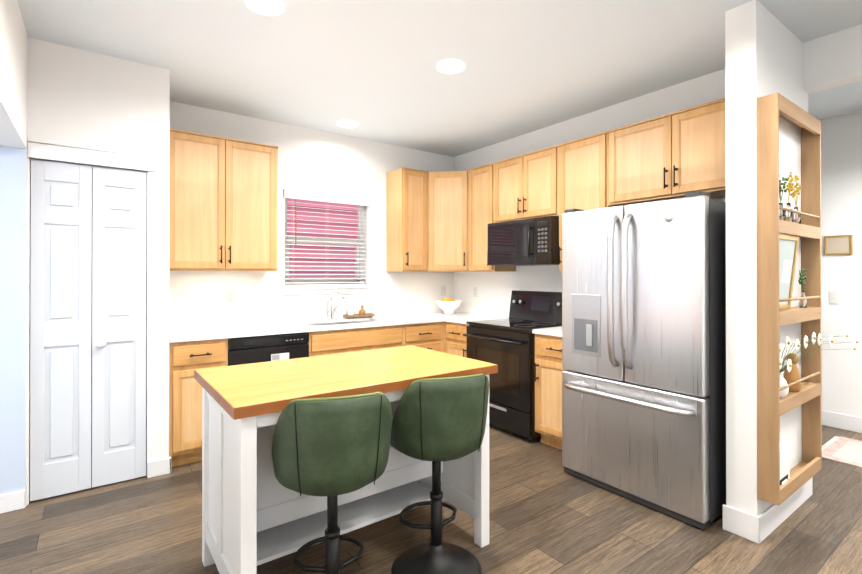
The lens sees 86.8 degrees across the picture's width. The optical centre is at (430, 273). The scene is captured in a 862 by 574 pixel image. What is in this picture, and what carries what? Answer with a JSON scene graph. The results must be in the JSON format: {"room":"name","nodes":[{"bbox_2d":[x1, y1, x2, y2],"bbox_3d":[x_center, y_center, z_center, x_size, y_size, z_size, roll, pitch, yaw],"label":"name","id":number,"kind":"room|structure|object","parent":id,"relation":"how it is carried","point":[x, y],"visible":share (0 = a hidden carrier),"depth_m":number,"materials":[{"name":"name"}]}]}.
{"room":"kitchen","nodes":[
{"label":"kitchen","id":0,"kind":"room"},
{"bbox_2d":[0,0,27,506],"bbox_3d":[-0.120,-0.024,-0.479,0.120,2.743,9.000,0,0,-36],"label":"wall","id":1,"kind":"structure","parent":0,"point":[13,225],"depth_m":2.60,"materials":[{"name":"white paint"}]},
{"bbox_2d":[0,494,4,505],"bbox_3d":[-3.556,1.302,1.945,2.530,0.105,0.014,0,0,-36],"label":"baseboard","id":2,"kind":"structure","parent":1,"relation":"attached to","point":[2,497],"depth_m":2.57,"materials":[{"name":"white"}]},
{"bbox_2d":[26,37,169,504],"bbox_3d":[-2.261,-0.013,3.139,0.727,2.743,0.635,0,0,-36],"label":"wall","id":3,"kind":"structure","parent":0,"point":[79,96],"depth_m":2.95,"materials":[{"name":"white paint"}]},
{"bbox_2d":[30,159,146,500],"bbox_3d":[-2.121,0.337,2.849,0.582,2.018,0.083,0,0,-36],"label":"bifold door","id":4,"kind":"structure","parent":3,"relation":"in","point":[86,260],"depth_m":2.84,"materials":[{"name":"white wood"}]},
{"bbox_2d":[27,137,158,171],"bbox_3d":[-2.089,-0.735,2.854,0.659,0.115,0.029,0,0,-36],"label":"door frame","id":5,"kind":"structure","parent":3,"relation":"attached to","point":[39,148],"depth_m":2.83,"materials":[{"name":"white wood"}]},
{"bbox_2d":[169,101,453,315],"bbox_3d":[-1.099,-0.009,4.489,9.700,2.743,0.160,0,0,-36],"label":"wall","id":6,"kind":"structure","parent":0,"point":[313,160],"depth_m":4.36,"materials":[{"name":"white paint"}]},
{"bbox_2d":[169,129,277,270],"bbox_3d":[-1.710,-0.545,3.715,0.836,1.051,0.357,0,0,-36],"label":"upper cabinet","id":7,"kind":"object","parent":6,"relation":"attached to","point":[223,203],"visible":0.96,"depth_m":3.59,"materials":[{"name":"brown wood"}]},
{"bbox_2d":[226,291,234,303],"bbox_3d":[-1.725,0.211,3.922,0.070,0.114,0.008,0,0,-36],"label":"outlet","id":8,"kind":"object","parent":6,"relation":"attached to","point":[230,295],"depth_m":3.92,"materials":[{"name":"white plastic"}]},
{"bbox_2d":[281,198,370,295],"bbox_3d":[-1.032,-0.280,4.500,0.920,0.975,0.153,0,0,-36],"label":"window","id":9,"kind":"structure","parent":6,"relation":"in","point":[329,240],"depth_m":4.50,"materials":[{"name":"white"}]},
{"bbox_2d":[283,189,369,286],"bbox_3d":[-1.013,-0.322,4.474,0.890,0.901,0.090,0,0,-36],"label":"window blinds","id":10,"kind":"object","parent":9,"relation":"attached to","point":[316,196],"visible":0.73,"depth_m":4.44,"materials":[{"name":"white"}]},
{"bbox_2d":[386,167,428,271],"bbox_3d":[-0.238,-0.542,4.800,0.325,1.051,0.357,0,0,-36],"label":"upper cabinet","id":11,"kind":"object","parent":6,"relation":"attached to","point":[406,219],"visible":1,"depth_m":4.70,"materials":[{"name":"brown wood"}]},
{"bbox_2d":[441,286,445,295],"bbox_3d":[0.150,0.206,5.305,0.070,0.114,0.008,0,0,-36],"label":"outlet","id":12,"kind":"object","parent":6,"relation":"attached to","point":[443,288],"depth_m":5.30,"materials":[{"name":"white plastic"}]},
{"bbox_2d":[428,171,468,271],"bbox_3d":[0.214,-0.541,4.972,0.607,1.050,0.616,0,0,-36],"label":"upper cabinet","id":13,"kind":"object","parent":6,"relation":"attached to","point":[448,221],"visible":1,"depth_m":4.75,"materials":[{"name":"brown wood"}]},
{"bbox_2d":[0,424,861,573],"bbox_3d":[1.530,1.377,0.919,9.700,0.050,9.300,0,0,-36],"label":"floor","id":14,"kind":"structure","parent":0,"point":[548,514],"depth_m":2.37,"materials":[{"name":"wood"}]},
{"bbox_2d":[169,338,227,466],"bbox_3d":[-1.804,0.919,3.451,0.378,0.882,0.662,0,0,-36],"label":"base cabinet","id":15,"kind":"object","parent":14,"relation":"on","point":[187,359],"visible":0.6,"depth_m":3.18,"materials":[{"name":"brown wood"}]},
{"bbox_2d":[228,332,308,365],"bbox_3d":[-1.405,0.922,3.743,0.604,0.878,0.614,0,0,-36],"label":"dishwasher","id":16,"kind":"object","parent":14,"relation":"on","point":[252,349],"visible":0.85,"depth_m":3.48,"materials":[{"name":"black metal"}]},
{"bbox_2d":[272,392,391,573],"bbox_3d":[-0.384,0.890,1.769,0.454,0.929,0.466,0,0,-36],"label":"bar stool","id":17,"kind":"object","parent":14,"relation":"on","point":[331,448],"visible":1,"depth_m":1.58,"materials":[{"name":"green leather"}]},
{"bbox_2d":[194,346,497,573],"bbox_3d":[-0.392,0.906,2.213,1.242,0.900,0.762,0,0,-36],"label":"kitchen island","id":18,"kind":"object","parent":14,"relation":"on","point":[255,513],"visible":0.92,"depth_m":2.04,"materials":[{"name":"white wood"}]},
{"bbox_2d":[308,325,402,356],"bbox_3d":[-0.793,0.921,4.197,0.912,0.882,0.662,0,0,-36],"label":"base cabinet","id":19,"kind":"object","parent":14,"relation":"on","point":[329,342],"visible":0.15,"depth_m":3.94,"materials":[{"name":"brown wood"}]},
{"bbox_2d":[403,321,445,352],"bbox_3d":[0.024,0.923,4.799,1.113,0.882,0.662,0,0,-36],"label":"base cabinet","id":20,"kind":"object","parent":14,"relation":"on","point":[431,336],"visible":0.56,"depth_m":4.39,"materials":[{"name":"brown wood"}]},
{"bbox_2d":[169,303,468,342],"bbox_3d":[-0.748,0.513,4.243,3.017,0.330,0.642,0,0,-36],"label":"countertop","id":21,"kind":"structure","parent":20,"relation":"on","point":[205,327],"depth_m":4.00,"materials":[{"name":"white stone"}]},
{"bbox_2d":[327,291,345,319],"bbox_3d":[-0.904,0.311,4.364,0.124,0.274,0.205,0,0,-36],"label":"faucet","id":22,"kind":"object","parent":21,"relation":"on","point":[330,309],"visible":1,"depth_m":4.38,"materials":[{"name":"silver metal"}]},
{"bbox_2d":[343,313,374,318],"bbox_3d":[-0.720,0.431,4.572,0.310,0.036,0.095,0,0,-36],"label":"wood tray","id":23,"kind":"object","parent":21,"relation":"on","point":[361,315],"visible":1,"depth_m":4.54,"materials":[{"name":"brown wood"}]},
{"bbox_2d":[347,300,353,314],"bbox_3d":[-0.796,0.347,4.514,0.064,0.153,0.067,0,0,-36],"label":"soap dispenser","id":24,"kind":"object","parent":23,"relation":"on","point":[350,309],"visible":0.85,"depth_m":4.49,"materials":[{"name":"white"}]},
{"bbox_2d":[359,305,364,314],"bbox_3d":[-0.692,0.374,4.593,0.062,0.100,0.062,0,0,-36],"label":"bottle","id":25,"kind":"object","parent":23,"relation":"on","point":[362,311],"visible":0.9,"depth_m":4.58,"materials":[{"name":"brown"}]},
{"bbox_2d":[436,300,461,314],"bbox_3d":[0.195,0.375,5.008,0.290,0.150,0.290,0,0,-36],"label":"fruit bowl","id":26,"kind":"object","parent":21,"relation":"on","point":[448,307],"visible":0.94,"depth_m":4.92,"materials":[{"name":"white ceramic"}]},
{"bbox_2d":[440,297,455,300],"bbox_3d":[0.193,0.311,5.010,0.202,0.103,0.189,0,0,-36],"label":"oranges","id":27,"kind":"object","parent":26,"relation":"in","point":[448,299],"visible":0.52,"depth_m":4.96,"materials":[{"name":"orange food"}]},
{"bbox_2d":[390,374,488,573],"bbox_3d":[0.026,0.891,2.072,0.453,0.929,0.467,0,0,-36],"label":"bar stool","id":28,"kind":"object","parent":14,"relation":"on","point":[436,421],"visible":0.96,"depth_m":1.91,"materials":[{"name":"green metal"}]},
{"bbox_2d":[446,322,468,357],"bbox_3d":[0.481,0.922,4.558,0.662,0.882,0.378,0,0,-36],"label":"base cabinet","id":29,"kind":"object","parent":14,"relation":"on","point":[456,341],"visible":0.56,"depth_m":4.39,"materials":[{"name":"brown wood"}]},
{"bbox_2d":[445,304,509,324],"bbox_3d":[0.497,0.414,4.551,0.647,0.130,0.343,0,0,-36],"label":"countertop","id":30,"kind":"structure","parent":29,"relation":"on","point":[474,312],"depth_m":4.82,"materials":[{"name":"white stone"}]},
{"bbox_2d":[463,290,561,441],"bbox_3d":[0.780,0.767,4.069,0.710,1.190,0.758,0,0,-36],"label":"range","id":31,"kind":"object","parent":14,"relation":"on","point":[506,346],"visible":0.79,"depth_m":3.85,"materials":[{"name":"black metal"}]},
{"bbox_2d":[535,334,564,449],"bbox_3d":[1.182,0.919,3.609,0.662,0.882,0.453,0,0,-36],"label":"base cabinet","id":32,"kind":"object","parent":14,"relation":"on","point":[548,387],"visible":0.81,"depth_m":3.50,"materials":[{"name":"brown wood"}]},
{"bbox_2d":[532,326,561,336],"bbox_3d":[1.192,0.411,3.618,0.636,0.130,0.451,0,0,-36],"label":"countertop","id":33,"kind":"structure","parent":32,"relation":"on","point":[553,331],"depth_m":3.54,"materials":[{"name":"white stone"}]},
{"bbox_2d":[562,191,725,529],"bbox_3d":[1.462,0.463,2.963,0.927,1.790,0.902,0,0,-36],"label":"refrigerator","id":34,"kind":"object","parent":14,"relation":"on","point":[644,353],"visible":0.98,"depth_m":2.61,"materials":[{"name":"grey metal"}]},
{"bbox_2d":[822,436,861,467],"bbox_3d":[3.557,1.354,2.998,0.670,0.010,1.510,0,0,-36],"label":"rug","id":35,"kind":"object","parent":14,"relation":"on","point":[845,450],"visible":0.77,"depth_m":3.47,"materials":[{"name":"white fabric"}]},
{"bbox_2d":[17,0,861,156],"bbox_3d":[1.530,-1.416,0.928,9.700,0.050,9.300,0,0,-36],"label":"ceiling","id":36,"kind":"structure","parent":0,"point":[369,67],"depth_m":2.87,"materials":[{"name":"white paint"}]},
{"bbox_2d":[245,0,283,15],"bbox_3d":[-0.853,-1.381,2.341,0.183,0.011,0.181,0,0,-36],"label":"recessed light","id":37,"kind":"object","parent":36,"relation":"in","point":[276,7],"depth_m":2.35,"materials":[{"name":"white"}]},
{"bbox_2d":[337,120,357,127],"bbox_3d":[-0.765,-1.375,4.184,0.195,0.011,0.216,0,0,-36],"label":"recessed light","id":38,"kind":"object","parent":36,"relation":"in","point":[342,123],"depth_m":4.20,"materials":[{"name":"white"}]},
{"bbox_2d":[437,59,464,73],"bbox_3d":[0.131,-1.379,3.029,0.200,0.011,0.203,0,0,-36],"label":"recessed light","id":39,"kind":"object","parent":36,"relation":"in","point":[449,66],"depth_m":3.03,"materials":[{"name":"white"}]},
{"bbox_2d":[454,69,807,306],"bbox_3d":[1.298,-0.010,4.102,0.100,2.743,3.310,0,0,-36],"label":"wall","id":40,"kind":"structure","parent":0,"point":[495,288],"depth_m":4.24,"materials":[{"name":"white paint"}]},
{"bbox_2d":[473,287,477,296],"bbox_3d":[0.498,0.209,5.095,0.008,0.114,0.070,0,0,-36],"label":"outlet","id":41,"kind":"object","parent":40,"relation":"attached to","point":[475,289],"depth_m":5.09,"materials":[{"name":"white plastic"}]},
{"bbox_2d":[467,163,515,271],"bbox_3d":[0.604,-0.542,4.654,0.357,1.051,0.380,0,0,-36],"label":"upper cabinet","id":42,"kind":"object","parent":40,"relation":"attached to","point":[481,198],"visible":0.65,"depth_m":4.57,"materials":[{"name":"brown wood"}]},
{"bbox_2d":[493,145,558,222],"bbox_3d":[0.943,-0.776,4.194,0.357,0.586,0.761,0,0,-36],"label":"upper cabinet","id":43,"kind":"object","parent":40,"relation":"attached to","point":[527,186],"visible":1,"depth_m":4.07,"materials":[{"name":"brown wood"}]},
{"bbox_2d":[488,216,558,265],"bbox_3d":[0.907,-0.275,4.166,0.447,0.403,0.756,0,0,-36],"label":"microwave","id":44,"kind":"object","parent":43,"relation":"attached to","point":[530,242],"visible":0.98,"depth_m":3.98,"materials":[{"name":"black metal"}]},
{"bbox_2d":[557,131,613,270],"bbox_3d":[1.305,-0.545,3.703,0.357,1.051,0.456,0,0,-36],"label":"upper cabinet","id":45,"kind":"object","parent":40,"relation":"attached to","point":[583,175],"visible":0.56,"depth_m":3.61,"materials":[{"name":"brown wood"}]},
{"bbox_2d":[607,98,725,205],"bbox_3d":[1.724,-0.793,3.135,0.357,0.559,0.955,0,0,-36],"label":"upper cabinet","id":46,"kind":"object","parent":40,"relation":"attached to","point":[678,154],"visible":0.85,"depth_m":3.06,"materials":[{"name":"brown wood"}]},
{"bbox_2d":[725,0,802,515],"bbox_3d":[1.901,-0.015,2.577,0.740,2.743,0.140,0,0,-36],"label":"wall column","id":47,"kind":"structure","parent":0,"point":[763,51],"depth_m":2.37,"materials":[{"name":"white paint"}]},
{"bbox_2d":[753,477,812,543],"bbox_3d":[1.973,1.291,2.530,0.834,0.131,0.014,0,0,-36],"label":"baseboard","id":48,"kind":"structure","parent":47,"relation":"attached to","point":[762,526],"depth_m":2.43,"materials":[{"name":"white wood"}]},
{"bbox_2d":[757,93,821,505],"bbox_3d":[1.956,0.127,2.472,0.715,2.020,0.089,0,0,-36],"label":"wall shelf unit","id":49,"kind":"object","parent":47,"relation":"attached to","point":[772,406],"visible":1,"depth_m":2.29,"materials":[{"name":"brown wood"}]},
{"bbox_2d":[780,374,788,397],"bbox_3d":[1.786,0.578,2.343,0.086,0.115,0.085,0,0,-36],"label":"vase","id":50,"kind":"object","parent":49,"relation":"on","point":[783,392],"visible":0.38,"depth_m":2.31,"materials":[{"name":"white ceramic"}]},
{"bbox_2d":[779,329,858,372],"bbox_3d":[2.042,0.401,2.395,0.658,0.263,0.226,0,0,-36],"label":"flowers","id":51,"kind":"object","parent":50,"relation":"in","point":[788,366],"visible":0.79,"depth_m":2.41,"materials":[{"name":"white plant"}]},
{"bbox_2d":[779,203,789,220],"bbox_3d":[1.819,-0.314,2.369,0.044,0.100,0.043,0,0,-36],"label":"glass bottle","id":52,"kind":"object","parent":49,"relation":"on","point":[789,216],"depth_m":2.36,"materials":[{"name":"white"}]},
{"bbox_2d":[779,172,793,202],"bbox_3d":[1.807,-0.400,2.368,0.101,0.247,0.050,0,0,-18],"label":"sprig","id":53,"kind":"object","parent":52,"relation":"in","point":[789,187],"depth_m":2.42,"materials":[{"name":"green plant"}]},
{"bbox_2d":[780,441,790,484],"bbox_3d":[1.782,1.003,2.347,0.210,0.225,0.075,0,0,-36],"label":"holder","id":54,"kind":"object","parent":49,"relation":"on","point":[785,447],"visible":0.33,"depth_m":2.33,"materials":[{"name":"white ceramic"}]},
{"bbox_2d":[779,233,798,309],"bbox_3d":[1.842,-0.002,2.388,0.340,0.399,0.059,0,0,-36],"label":"framed picture","id":55,"kind":"object","parent":49,"relation":"on","point":[788,248],"visible":0.56,"depth_m":2.42,"materials":[{"name":"gold metal"}]},
{"bbox_2d":[783,353,800,392],"bbox_3d":[1.948,0.533,2.462,0.080,0.206,0.078,0,0,-36],"label":"figurine","id":56,"kind":"object","parent":49,"relation":"on","point":[792,375],"visible":0.65,"depth_m":2.44,"materials":[{"name":"brown"}]},
{"bbox_2d":[790,203,797,222],"bbox_3d":[1.915,-0.320,2.440,0.044,0.112,0.043,0,0,-36],"label":"glass bottle","id":57,"kind":"object","parent":49,"relation":"on","point":[793,216],"depth_m":2.49,"materials":[{"name":"white"}]},
{"bbox_2d":[794,175,796,205],"bbox_3d":[1.930,-0.416,2.450,0.036,0.280,0.086,0,0,36],"label":"sprig","id":58,"kind":"object","parent":57,"relation":"in","point":[795,177],"depth_m":2.51,"materials":[{"name":"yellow plant"}]},
{"bbox_2d":[797,176,801,197],"bbox_3d":[2.009,-0.408,2.514,0.057,0.263,0.062,0,0,-6],"label":"sprig","id":59,"kind":"object","parent":57,"relation":"in","point":[798,188],"depth_m":2.49,"materials":[{"name":"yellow plant"}]},
{"bbox_2d":[799,291,806,307],"bbox_3d":[2.108,0.149,2.581,0.036,0.095,0.036,0,0,-36],"label":"bud vase","id":60,"kind":"object","parent":49,"relation":"on","point":[802,303],"visible":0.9,"depth_m":2.57,"materials":[{"name":"clear glass"}]},
{"bbox_2d":[798,269,806,289],"bbox_3d":[2.100,0.061,2.575,0.104,0.171,0.030,0,0,-36],"label":"sprig","id":61,"kind":"object","parent":60,"relation":"in","point":[802,278],"visible":1,"depth_m":2.56,"materials":[{"name":"green plant"}]},
{"bbox_2d":[803,24,861,93],"bbox_3d":[3.969,-1.251,0.484,0.100,0.283,5.690,0,0,-36],"label":"header beam","id":62,"kind":"structure","parent":0,"point":[832,60],"depth_m":2.64,"materials":[{"name":"white paint"}]},
{"bbox_2d":[820,111,861,417],"bbox_3d":[4.468,-0.013,2.904,0.120,2.743,9.000,0,0,-36],"label":"wall","id":63,"kind":"structure","parent":0,"point":[841,174],"depth_m":3.98,"materials":[{"name":"white paint"}]},
{"bbox_2d":[829,291,838,303],"bbox_3d":[3.559,0.215,4.023,0.013,0.114,0.070,0,0,-36],"label":"outlet","id":64,"kind":"object","parent":63,"relation":"attached to","point":[833,297],"depth_m":4.02,"materials":[{"name":"white plastic"}]},
{"bbox_2d":[824,235,852,254],"bbox_3d":[3.576,-0.246,3.999,0.015,0.170,0.190,0,0,-36],"label":"framed picture","id":65,"kind":"object","parent":63,"relation":"attached to","point":[839,245],"visible":1,"depth_m":4.00,"materials":[{"name":"gold metal"}]},
{"bbox_2d":[822,410,861,432],"bbox_3d":[4.414,1.292,2.860,0.014,0.131,9.000,0,0,-36],"label":"baseboard","id":66,"kind":"structure","parent":63,"relation":"attached to","point":[831,419],"depth_m":3.97,"materials":[{"name":"white"}]},
{"label":"outside","id":67,"kind":"structure","parent":0,"visible":0},
{"bbox_2d":[287,198,357,277],"bbox_3d":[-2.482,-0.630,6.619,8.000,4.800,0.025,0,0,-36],"label":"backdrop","id":68,"kind":"structure","parent":67,"point":[321,211],"depth_m":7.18,"materials":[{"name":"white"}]}
]}

